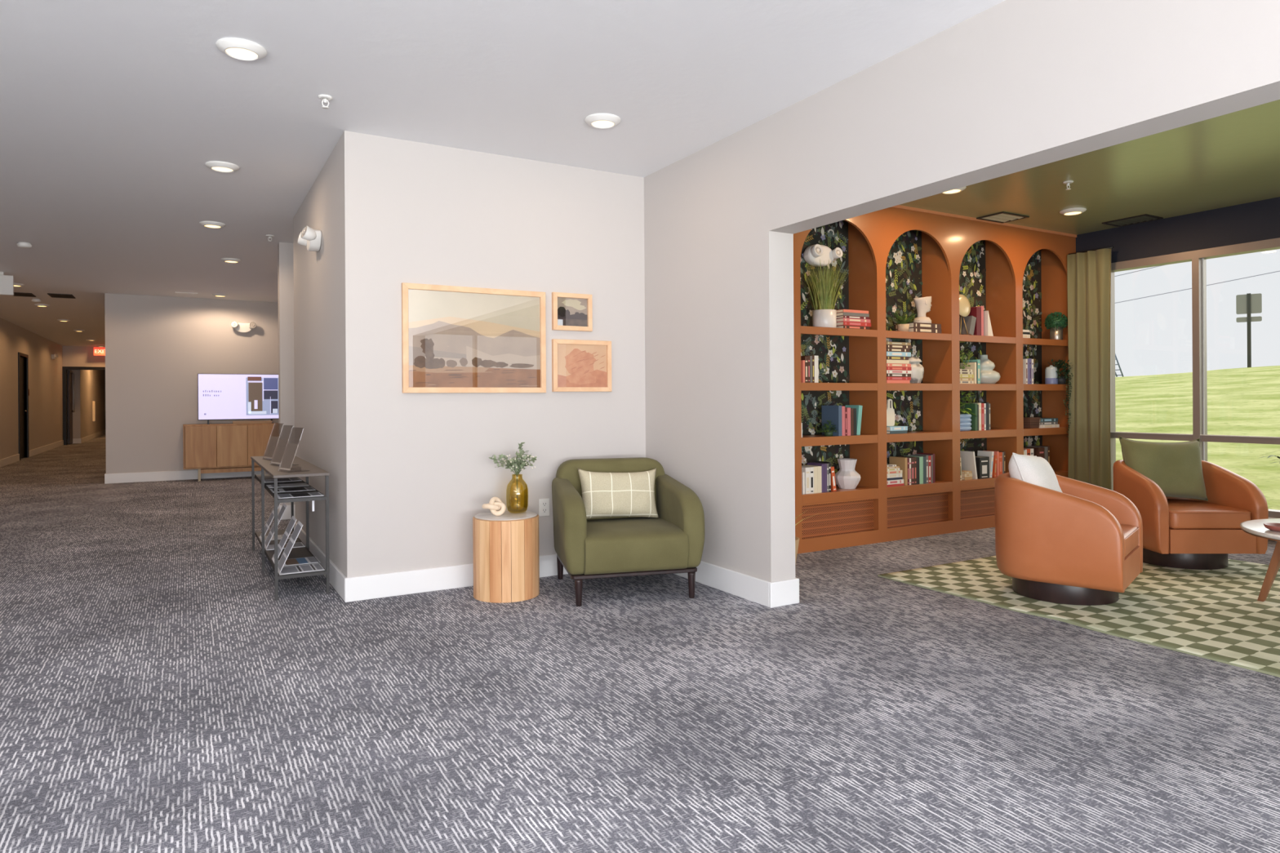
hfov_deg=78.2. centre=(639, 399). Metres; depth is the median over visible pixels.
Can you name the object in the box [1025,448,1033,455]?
book
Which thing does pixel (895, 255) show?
bookcase
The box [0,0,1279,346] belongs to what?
ceiling
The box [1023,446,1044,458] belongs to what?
book
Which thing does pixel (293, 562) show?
brochure
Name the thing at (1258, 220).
wall
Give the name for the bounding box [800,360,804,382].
book
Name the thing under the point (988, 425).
book
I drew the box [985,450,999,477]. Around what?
book
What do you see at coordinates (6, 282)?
exit sign
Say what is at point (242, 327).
emergency light
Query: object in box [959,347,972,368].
trailing plant
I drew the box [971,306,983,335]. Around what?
book
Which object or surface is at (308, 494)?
brochure
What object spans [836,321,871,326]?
book
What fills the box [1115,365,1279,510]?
grass lawn
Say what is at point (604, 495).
throw pillow
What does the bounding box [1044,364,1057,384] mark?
vase
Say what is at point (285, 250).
wall pier
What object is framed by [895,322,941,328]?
book
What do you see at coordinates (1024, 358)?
book
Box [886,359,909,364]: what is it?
book
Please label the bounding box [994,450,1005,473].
book
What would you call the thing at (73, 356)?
wall
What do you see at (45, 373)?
wall
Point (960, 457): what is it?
book
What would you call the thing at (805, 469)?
book
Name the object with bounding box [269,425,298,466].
brochure holder
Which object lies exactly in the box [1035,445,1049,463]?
book
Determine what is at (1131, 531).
seat cushion
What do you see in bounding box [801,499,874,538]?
grille
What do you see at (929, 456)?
book
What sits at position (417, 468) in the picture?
wall
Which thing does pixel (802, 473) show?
book
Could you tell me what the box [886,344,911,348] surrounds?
book
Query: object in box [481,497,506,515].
knot
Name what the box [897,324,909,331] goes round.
pot
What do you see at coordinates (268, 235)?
sprinkler
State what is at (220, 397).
television
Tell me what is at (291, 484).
brochure
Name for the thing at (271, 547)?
brochure
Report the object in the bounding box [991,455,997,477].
book
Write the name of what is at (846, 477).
vase
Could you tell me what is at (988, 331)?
book
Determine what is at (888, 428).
book
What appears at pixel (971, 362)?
book
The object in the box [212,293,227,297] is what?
recessed light
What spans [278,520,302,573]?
brochure
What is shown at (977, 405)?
book
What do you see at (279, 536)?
brochure
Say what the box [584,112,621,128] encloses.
recessed light
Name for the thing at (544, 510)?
socket
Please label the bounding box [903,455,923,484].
book
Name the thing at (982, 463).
book
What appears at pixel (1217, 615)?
rug
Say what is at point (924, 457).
book
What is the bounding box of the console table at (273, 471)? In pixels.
[250,455,329,600]
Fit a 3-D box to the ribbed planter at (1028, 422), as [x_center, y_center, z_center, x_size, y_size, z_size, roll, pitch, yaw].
[3.696,0.224,7.462,0.160,0.100,0.121,0,0,-30]
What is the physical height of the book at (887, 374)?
0.026 m
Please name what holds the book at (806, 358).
on the bookcase
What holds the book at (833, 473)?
on the bookcase
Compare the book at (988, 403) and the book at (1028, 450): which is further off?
the book at (1028, 450)
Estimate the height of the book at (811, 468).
0.200 m
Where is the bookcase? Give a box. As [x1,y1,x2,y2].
[793,204,1076,553]
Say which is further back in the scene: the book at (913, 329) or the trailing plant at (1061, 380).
the trailing plant at (1061, 380)
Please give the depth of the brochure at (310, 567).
4.79 m
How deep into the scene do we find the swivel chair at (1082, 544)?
4.37 m
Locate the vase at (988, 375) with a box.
[979,355,1000,383]
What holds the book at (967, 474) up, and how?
on the book at (962, 477)
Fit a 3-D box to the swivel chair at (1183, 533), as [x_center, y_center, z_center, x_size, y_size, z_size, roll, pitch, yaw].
[3.761,0.787,5.494,0.720,0.690,0.700,0,0,2]
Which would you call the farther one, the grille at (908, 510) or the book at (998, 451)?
the book at (998, 451)
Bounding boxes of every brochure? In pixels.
[258,533,297,540]
[259,502,280,542]
[264,478,302,482]
[264,502,287,549]
[266,483,309,488]
[266,542,305,550]
[269,486,315,493]
[271,515,296,563]
[277,492,323,498]
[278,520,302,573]
[278,556,319,566]
[279,563,324,574]
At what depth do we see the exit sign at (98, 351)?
21.94 m
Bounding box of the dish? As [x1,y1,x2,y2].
[1263,522,1279,532]
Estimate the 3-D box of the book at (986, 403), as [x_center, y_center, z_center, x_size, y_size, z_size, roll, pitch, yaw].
[3.061,0.159,7.102,0.014,0.240,0.150,0,0,-30]
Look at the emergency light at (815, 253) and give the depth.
6.31 m
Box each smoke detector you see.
[17,242,31,248]
[31,298,41,302]
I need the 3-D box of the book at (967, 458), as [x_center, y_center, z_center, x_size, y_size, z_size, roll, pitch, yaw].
[2.928,0.587,7.024,0.058,0.245,0.150,0,0,-30]
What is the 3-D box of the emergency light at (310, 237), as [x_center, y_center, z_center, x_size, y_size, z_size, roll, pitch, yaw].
[-2.274,-1.095,5.412,0.127,0.147,0.308,0,0,-30]
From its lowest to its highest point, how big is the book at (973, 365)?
0.190 m
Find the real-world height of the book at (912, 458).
0.226 m
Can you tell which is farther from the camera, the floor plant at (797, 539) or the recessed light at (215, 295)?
the recessed light at (215, 295)
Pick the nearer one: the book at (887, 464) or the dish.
the dish
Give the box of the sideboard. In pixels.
[182,422,275,481]
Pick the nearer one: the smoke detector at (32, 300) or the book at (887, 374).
the book at (887, 374)
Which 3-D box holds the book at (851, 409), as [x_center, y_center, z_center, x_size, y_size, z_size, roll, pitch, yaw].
[1.639,0.181,6.281,0.030,0.214,0.150,0,0,-30]
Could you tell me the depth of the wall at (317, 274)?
5.38 m
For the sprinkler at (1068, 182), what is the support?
attached to the ceiling
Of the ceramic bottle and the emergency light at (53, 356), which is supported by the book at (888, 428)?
the ceramic bottle
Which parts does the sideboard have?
leg, door, door, door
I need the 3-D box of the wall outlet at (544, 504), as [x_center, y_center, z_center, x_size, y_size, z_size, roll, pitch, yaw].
[-0.631,0.714,5.191,0.074,0.116,0.008,0,0,-30]
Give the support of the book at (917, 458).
on the bookcase
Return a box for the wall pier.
[277,242,294,505]
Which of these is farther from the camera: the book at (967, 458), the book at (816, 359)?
the book at (967, 458)
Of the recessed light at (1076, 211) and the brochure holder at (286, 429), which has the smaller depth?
the brochure holder at (286, 429)
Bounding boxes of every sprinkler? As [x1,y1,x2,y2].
[266,234,274,241]
[317,93,333,108]
[1062,180,1073,190]
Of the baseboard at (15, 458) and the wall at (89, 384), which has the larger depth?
the wall at (89, 384)
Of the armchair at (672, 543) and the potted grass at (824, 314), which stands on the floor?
the armchair at (672, 543)
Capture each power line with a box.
[1114,265,1162,276]
[1115,271,1279,303]
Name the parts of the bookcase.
shelf, shelf, shelf, shelf, panel, shelf, shelf, shelf, shelf, panel, shelf, shelf, shelf, shelf, panel, shelf, shelf, shelf, panel, shelf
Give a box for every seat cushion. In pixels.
[1120,524,1138,556]
[1166,498,1250,528]
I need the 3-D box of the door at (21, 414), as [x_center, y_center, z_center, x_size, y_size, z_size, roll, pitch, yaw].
[-12.910,0.151,16.402,0.120,2.200,1.080,0,0,-30]
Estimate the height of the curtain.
2.530 m
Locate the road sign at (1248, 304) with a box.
[1235,293,1262,367]
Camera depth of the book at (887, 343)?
6.49 m
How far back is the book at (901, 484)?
6.46 m
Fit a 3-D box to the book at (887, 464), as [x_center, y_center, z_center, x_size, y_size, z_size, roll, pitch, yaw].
[2.023,0.547,6.492,0.120,0.014,0.130,0,0,-30]
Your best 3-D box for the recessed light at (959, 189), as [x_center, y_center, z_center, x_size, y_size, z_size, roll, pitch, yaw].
[2.345,-1.574,5.921,0.204,0.028,0.204,0,0,-30]
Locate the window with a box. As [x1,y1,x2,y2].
[1110,237,1279,518]
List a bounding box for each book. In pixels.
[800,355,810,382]
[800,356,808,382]
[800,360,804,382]
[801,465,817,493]
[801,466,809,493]
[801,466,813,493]
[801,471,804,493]
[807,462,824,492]
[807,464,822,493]
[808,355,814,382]
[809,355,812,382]
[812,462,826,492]
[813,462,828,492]
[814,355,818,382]
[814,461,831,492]
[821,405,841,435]
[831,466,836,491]
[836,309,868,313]
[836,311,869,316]
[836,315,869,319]
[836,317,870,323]
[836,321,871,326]
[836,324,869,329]
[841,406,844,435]
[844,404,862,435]
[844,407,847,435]
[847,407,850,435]
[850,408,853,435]
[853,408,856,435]
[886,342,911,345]
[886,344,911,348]
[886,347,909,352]
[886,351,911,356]
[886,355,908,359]
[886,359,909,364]
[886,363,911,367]
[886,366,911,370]
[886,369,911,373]
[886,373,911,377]
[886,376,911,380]
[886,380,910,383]
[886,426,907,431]
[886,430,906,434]
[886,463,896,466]
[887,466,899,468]
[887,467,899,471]
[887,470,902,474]
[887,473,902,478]
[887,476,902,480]
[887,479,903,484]
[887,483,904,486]
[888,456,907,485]
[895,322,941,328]
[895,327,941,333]
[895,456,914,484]
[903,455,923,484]
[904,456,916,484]
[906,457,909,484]
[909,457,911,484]
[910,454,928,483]
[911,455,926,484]
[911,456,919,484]
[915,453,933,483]
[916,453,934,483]
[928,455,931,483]
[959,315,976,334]
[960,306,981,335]
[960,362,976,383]
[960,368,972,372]
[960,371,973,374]
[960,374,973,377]
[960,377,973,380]
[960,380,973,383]
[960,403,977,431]
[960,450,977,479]
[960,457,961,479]
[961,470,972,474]
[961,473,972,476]
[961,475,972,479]
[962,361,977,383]
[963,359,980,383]
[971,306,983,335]
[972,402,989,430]
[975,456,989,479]
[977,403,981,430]
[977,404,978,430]
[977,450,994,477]
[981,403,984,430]
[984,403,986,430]
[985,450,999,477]
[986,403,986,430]
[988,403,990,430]
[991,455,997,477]
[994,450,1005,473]
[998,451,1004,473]
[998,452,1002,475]
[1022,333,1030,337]
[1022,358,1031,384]
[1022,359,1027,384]
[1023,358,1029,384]
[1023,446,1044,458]
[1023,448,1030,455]
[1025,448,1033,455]
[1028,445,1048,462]
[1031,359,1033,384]
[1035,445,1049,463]
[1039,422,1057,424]
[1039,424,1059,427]
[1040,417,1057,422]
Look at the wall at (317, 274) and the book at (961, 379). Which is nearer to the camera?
the wall at (317, 274)
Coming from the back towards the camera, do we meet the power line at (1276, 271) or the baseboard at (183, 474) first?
the power line at (1276, 271)
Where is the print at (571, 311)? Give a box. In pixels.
[557,297,587,326]
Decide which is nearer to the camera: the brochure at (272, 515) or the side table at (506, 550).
the side table at (506, 550)
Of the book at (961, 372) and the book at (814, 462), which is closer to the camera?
the book at (814, 462)
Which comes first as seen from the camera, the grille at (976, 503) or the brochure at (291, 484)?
the brochure at (291, 484)
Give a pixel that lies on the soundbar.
(264, 421)
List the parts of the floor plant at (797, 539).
pot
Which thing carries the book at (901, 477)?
on the book at (900, 481)
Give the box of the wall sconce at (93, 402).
[92,400,95,421]
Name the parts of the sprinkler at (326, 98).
frame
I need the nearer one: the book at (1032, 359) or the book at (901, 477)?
the book at (901, 477)
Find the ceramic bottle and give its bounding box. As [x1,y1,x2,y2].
[886,399,894,426]
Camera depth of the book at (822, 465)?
6.06 m
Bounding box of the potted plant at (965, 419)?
[960,391,977,431]
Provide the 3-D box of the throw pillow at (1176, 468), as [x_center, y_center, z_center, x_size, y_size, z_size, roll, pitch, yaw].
[3.753,0.494,5.647,0.584,0.460,0.248,0,0,4]
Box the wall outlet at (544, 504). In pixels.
[538,497,549,516]
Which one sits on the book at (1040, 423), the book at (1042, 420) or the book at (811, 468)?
the book at (1042, 420)
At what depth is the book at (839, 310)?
6.23 m
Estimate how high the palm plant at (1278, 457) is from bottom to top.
0.748 m
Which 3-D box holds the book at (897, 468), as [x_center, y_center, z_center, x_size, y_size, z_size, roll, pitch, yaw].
[2.041,0.578,6.502,0.160,0.018,0.130,0,0,-30]
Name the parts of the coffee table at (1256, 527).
leg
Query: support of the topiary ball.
on the bookcase
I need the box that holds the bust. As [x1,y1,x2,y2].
[913,296,932,323]
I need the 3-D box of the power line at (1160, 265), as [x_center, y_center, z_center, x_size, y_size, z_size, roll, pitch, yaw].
[37.022,-9.669,46.264,86.534,14.135,0.040,0,0,40]
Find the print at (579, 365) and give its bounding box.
[557,343,606,386]
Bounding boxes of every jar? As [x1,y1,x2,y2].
[908,353,924,383]
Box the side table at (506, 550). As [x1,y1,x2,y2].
[472,511,539,603]
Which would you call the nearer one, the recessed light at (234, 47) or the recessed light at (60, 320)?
the recessed light at (234, 47)
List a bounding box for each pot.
[812,309,836,328]
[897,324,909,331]
[1049,326,1062,339]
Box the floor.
[0,434,1279,852]
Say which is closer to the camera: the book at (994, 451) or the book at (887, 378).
the book at (887, 378)
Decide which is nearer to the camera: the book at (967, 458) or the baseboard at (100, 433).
the book at (967, 458)
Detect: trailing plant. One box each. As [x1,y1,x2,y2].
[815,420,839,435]
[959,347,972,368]
[1048,359,1073,436]
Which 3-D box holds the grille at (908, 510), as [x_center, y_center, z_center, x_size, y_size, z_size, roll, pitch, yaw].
[2.319,0.923,6.614,0.796,0.277,0.006,0,0,-30]
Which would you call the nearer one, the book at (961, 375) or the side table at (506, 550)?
the side table at (506, 550)
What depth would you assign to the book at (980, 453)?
7.08 m
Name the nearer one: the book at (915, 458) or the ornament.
the book at (915, 458)
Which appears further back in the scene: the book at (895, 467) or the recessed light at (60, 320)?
the recessed light at (60, 320)
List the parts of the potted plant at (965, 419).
pot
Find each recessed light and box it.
[13,283,24,286]
[34,303,49,306]
[57,319,70,321]
[199,221,225,228]
[204,160,239,172]
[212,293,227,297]
[215,37,266,60]
[221,257,241,262]
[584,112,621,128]
[942,186,966,194]
[1059,207,1086,215]
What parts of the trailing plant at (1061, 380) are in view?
pot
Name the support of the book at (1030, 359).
on the bookcase
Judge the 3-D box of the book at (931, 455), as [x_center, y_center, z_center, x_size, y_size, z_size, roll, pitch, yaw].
[2.435,0.594,6.751,0.020,0.238,0.170,0,0,-30]
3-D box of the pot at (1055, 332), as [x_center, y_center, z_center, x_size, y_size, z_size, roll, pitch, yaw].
[4.048,-0.636,7.651,0.114,0.132,0.114,0,0,-30]
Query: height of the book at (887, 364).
0.026 m
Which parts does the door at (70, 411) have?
handle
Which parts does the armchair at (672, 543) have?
leg, arm, leg, backrest, rail, seat, arm, leg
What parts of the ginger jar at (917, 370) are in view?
lid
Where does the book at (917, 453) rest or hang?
on the bookcase
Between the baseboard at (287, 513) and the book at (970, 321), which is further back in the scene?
the baseboard at (287, 513)
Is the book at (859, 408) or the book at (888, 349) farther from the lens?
the book at (888, 349)
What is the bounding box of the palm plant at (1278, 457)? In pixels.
[1260,449,1279,463]
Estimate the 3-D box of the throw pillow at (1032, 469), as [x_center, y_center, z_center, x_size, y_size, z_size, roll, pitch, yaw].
[2.399,0.546,4.749,0.491,0.463,0.279,0,0,-44]
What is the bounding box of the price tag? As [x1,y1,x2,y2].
[311,500,314,511]
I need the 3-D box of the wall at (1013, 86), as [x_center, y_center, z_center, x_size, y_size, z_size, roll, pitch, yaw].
[2.393,-0.219,1.681,0.177,2.740,9.117,0,0,-30]
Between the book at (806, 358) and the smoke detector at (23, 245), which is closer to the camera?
the book at (806, 358)
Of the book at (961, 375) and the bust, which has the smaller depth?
the bust
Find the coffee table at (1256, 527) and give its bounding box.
[1240,518,1279,601]
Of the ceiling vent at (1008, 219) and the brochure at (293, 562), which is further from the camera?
the ceiling vent at (1008, 219)
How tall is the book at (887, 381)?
0.026 m
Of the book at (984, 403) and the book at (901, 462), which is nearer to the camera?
the book at (901, 462)
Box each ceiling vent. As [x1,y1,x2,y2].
[13,292,35,297]
[47,293,75,298]
[175,291,197,294]
[976,211,1029,222]
[1102,213,1163,226]
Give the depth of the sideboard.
11.72 m
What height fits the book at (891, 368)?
0.028 m
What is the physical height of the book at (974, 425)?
0.240 m
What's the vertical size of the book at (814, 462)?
0.220 m
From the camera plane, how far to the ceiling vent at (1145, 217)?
7.03 m
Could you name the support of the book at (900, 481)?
on the book at (901, 484)
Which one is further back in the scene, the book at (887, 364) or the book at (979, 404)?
the book at (979, 404)
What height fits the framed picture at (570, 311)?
0.249 m
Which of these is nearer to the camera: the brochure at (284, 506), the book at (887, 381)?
the brochure at (284, 506)
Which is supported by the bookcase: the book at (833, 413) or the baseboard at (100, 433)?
the book at (833, 413)
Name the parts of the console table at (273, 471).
leg, leg, leg, shelf, shelf, shelf, leg, leg, leg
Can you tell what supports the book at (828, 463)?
on the bookcase
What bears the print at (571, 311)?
attached to the framed picture at (570, 311)
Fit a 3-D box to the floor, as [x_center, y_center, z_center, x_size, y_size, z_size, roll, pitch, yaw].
[-7.545,1.276,16.712,11.630,0.120,45.500,0,0,-30]
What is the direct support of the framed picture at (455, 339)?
attached to the wall at (417, 468)
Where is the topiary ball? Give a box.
[1044,311,1067,339]
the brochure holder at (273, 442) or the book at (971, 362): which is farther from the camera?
the book at (971, 362)
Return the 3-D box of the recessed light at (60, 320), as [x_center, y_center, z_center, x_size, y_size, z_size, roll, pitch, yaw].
[-10.918,-1.488,14.914,0.204,0.028,0.204,0,0,-30]
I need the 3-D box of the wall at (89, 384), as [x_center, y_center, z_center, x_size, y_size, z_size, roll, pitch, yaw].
[-19.326,-0.077,27.872,0.360,2.740,12.400,0,0,-30]
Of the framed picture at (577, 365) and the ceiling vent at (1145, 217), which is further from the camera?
the ceiling vent at (1145, 217)
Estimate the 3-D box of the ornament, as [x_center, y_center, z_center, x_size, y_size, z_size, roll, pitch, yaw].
[2.839,-0.743,6.921,0.173,0.364,0.126,0,0,3]
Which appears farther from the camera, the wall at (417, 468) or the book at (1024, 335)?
the book at (1024, 335)
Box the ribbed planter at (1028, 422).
[1023,417,1040,428]
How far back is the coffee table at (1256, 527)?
4.35 m
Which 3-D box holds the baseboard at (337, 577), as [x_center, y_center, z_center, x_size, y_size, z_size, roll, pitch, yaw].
[-1.790,1.109,5.985,1.288,0.140,2.528,0,0,-30]
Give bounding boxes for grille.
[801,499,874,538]
[887,492,947,528]
[960,487,995,519]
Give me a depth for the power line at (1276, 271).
48.99 m
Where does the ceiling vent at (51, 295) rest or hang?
in the ceiling
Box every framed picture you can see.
[401,282,546,392]
[551,292,592,331]
[551,338,611,391]
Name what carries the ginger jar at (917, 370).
on the bookcase
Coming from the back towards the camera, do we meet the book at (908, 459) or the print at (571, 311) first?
the book at (908, 459)
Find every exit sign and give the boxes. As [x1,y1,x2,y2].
[0,271,13,295]
[93,346,105,355]
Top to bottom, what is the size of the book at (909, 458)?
0.222 m
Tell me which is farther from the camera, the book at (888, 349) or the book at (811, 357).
the book at (888, 349)
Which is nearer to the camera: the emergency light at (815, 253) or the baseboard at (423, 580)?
the baseboard at (423, 580)
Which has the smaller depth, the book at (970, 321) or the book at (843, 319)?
the book at (843, 319)
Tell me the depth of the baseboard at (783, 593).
4.54 m
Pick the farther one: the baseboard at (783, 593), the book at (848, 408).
the book at (848, 408)
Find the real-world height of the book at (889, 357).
0.028 m
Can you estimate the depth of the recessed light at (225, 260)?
8.65 m
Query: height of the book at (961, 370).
0.022 m
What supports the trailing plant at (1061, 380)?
on the bookcase
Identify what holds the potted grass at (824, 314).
on the bookcase
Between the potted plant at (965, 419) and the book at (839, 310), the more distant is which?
the potted plant at (965, 419)
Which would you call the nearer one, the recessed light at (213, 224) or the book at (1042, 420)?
the recessed light at (213, 224)
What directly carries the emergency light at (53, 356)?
attached to the wall at (45, 373)
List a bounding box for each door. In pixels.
[17,351,29,460]
[62,366,105,444]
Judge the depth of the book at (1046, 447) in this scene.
7.48 m
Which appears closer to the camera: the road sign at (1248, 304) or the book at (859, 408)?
the book at (859, 408)
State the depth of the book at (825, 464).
6.08 m
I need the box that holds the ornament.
[959,293,970,334]
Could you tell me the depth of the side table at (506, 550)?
4.55 m
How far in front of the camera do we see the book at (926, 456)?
6.65 m
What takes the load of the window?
in the wall at (1258, 220)
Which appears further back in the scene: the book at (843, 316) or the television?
the television
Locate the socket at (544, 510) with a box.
[542,508,546,512]
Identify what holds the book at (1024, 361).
on the bookcase
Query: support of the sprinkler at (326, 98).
attached to the ceiling
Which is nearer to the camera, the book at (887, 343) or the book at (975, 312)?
the book at (887, 343)
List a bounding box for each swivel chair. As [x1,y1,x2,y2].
[994,472,1142,605]
[1112,459,1268,569]
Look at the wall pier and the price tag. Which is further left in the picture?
the wall pier
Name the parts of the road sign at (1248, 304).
sign panel, sign panel, post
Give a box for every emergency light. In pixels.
[51,353,57,359]
[231,320,256,333]
[297,225,321,251]
[803,244,842,266]
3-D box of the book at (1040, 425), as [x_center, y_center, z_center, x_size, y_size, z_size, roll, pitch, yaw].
[3.873,0.258,7.579,0.295,0.030,0.160,0,0,-30]
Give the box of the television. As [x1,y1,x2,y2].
[197,373,278,424]
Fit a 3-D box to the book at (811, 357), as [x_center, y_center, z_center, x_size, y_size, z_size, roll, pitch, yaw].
[1.270,-0.227,6.070,0.020,0.205,0.150,0,0,-30]
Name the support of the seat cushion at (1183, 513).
on the swivel chair at (1183, 533)
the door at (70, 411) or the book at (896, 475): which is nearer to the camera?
the book at (896, 475)
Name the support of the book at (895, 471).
on the book at (896, 475)
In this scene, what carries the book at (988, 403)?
on the bookcase
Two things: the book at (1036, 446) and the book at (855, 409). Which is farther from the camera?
the book at (1036, 446)
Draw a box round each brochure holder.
[262,422,284,460]
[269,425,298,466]
[278,426,309,472]
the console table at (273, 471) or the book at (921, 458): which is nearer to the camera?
the console table at (273, 471)
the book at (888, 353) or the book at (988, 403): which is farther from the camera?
the book at (988, 403)
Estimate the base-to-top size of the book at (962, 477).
0.028 m
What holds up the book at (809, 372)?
on the bookcase
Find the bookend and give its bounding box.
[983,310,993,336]
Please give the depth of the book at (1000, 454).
7.13 m
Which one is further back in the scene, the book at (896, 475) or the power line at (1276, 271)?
the power line at (1276, 271)
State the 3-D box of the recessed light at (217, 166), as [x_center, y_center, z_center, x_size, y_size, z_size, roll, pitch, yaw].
[-2.780,-1.541,5.237,0.204,0.028,0.204,0,0,-30]
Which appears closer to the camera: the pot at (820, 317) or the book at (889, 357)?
the pot at (820, 317)
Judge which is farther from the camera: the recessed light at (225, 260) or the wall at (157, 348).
the wall at (157, 348)
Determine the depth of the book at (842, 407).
6.17 m
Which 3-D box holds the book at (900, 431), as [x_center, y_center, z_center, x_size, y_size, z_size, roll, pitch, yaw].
[2.094,0.273,6.546,0.200,0.024,0.150,0,0,-30]
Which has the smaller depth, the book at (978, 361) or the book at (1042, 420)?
the book at (978, 361)
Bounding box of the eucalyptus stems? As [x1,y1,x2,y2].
[488,442,537,510]
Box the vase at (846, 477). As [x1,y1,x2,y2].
[835,458,860,488]
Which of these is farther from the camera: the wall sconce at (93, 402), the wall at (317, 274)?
the wall sconce at (93, 402)
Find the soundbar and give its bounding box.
[232,420,272,423]
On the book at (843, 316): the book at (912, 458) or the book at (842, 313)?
the book at (842, 313)
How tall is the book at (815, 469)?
0.202 m
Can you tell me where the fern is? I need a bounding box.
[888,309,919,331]
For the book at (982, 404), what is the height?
0.242 m
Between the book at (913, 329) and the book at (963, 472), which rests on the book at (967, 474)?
the book at (963, 472)
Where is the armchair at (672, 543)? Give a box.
[551,457,704,606]
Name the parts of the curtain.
rod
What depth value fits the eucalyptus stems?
4.81 m
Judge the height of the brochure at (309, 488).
0.003 m
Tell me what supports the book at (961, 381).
on the bookcase
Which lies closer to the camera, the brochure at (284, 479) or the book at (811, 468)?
the brochure at (284, 479)
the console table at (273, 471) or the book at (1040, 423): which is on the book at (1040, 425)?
the book at (1040, 423)
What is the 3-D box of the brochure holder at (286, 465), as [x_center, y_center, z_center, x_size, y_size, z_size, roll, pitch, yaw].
[-2.147,0.311,4.874,0.170,0.268,0.127,0,0,44]
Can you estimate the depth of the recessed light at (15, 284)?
10.35 m
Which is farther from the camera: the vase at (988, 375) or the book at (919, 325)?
the vase at (988, 375)
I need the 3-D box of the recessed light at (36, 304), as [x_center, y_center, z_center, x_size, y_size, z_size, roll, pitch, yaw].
[-9.565,-1.497,12.589,0.204,0.028,0.204,0,0,-30]
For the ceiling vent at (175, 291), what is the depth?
11.32 m
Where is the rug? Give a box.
[877,555,1279,677]
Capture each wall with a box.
[0,317,62,459]
[62,346,105,367]
[66,369,105,439]
[104,293,279,474]
[293,139,342,573]
[339,130,645,577]
[644,0,1279,582]
[1075,196,1279,541]
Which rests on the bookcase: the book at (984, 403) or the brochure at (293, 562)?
the book at (984, 403)
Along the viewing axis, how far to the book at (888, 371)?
6.49 m
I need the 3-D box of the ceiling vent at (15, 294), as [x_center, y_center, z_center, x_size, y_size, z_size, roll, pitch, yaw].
[-8.918,-1.510,11.369,0.260,0.010,0.400,0,0,-30]
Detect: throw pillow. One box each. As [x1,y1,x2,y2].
[577,467,658,519]
[1008,453,1062,493]
[1118,435,1208,501]
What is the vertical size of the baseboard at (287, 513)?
0.140 m
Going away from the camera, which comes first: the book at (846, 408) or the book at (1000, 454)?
the book at (846, 408)
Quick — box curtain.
[1066,246,1113,489]
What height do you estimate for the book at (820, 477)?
0.203 m
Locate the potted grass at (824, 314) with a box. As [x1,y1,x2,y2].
[800,260,850,328]
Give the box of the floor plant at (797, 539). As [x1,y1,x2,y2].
[795,510,816,565]
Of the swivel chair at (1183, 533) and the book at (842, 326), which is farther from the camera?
the book at (842, 326)
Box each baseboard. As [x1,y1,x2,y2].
[0,440,63,467]
[66,430,105,444]
[104,470,268,484]
[277,504,295,519]
[293,522,346,600]
[344,554,568,602]
[675,560,799,608]

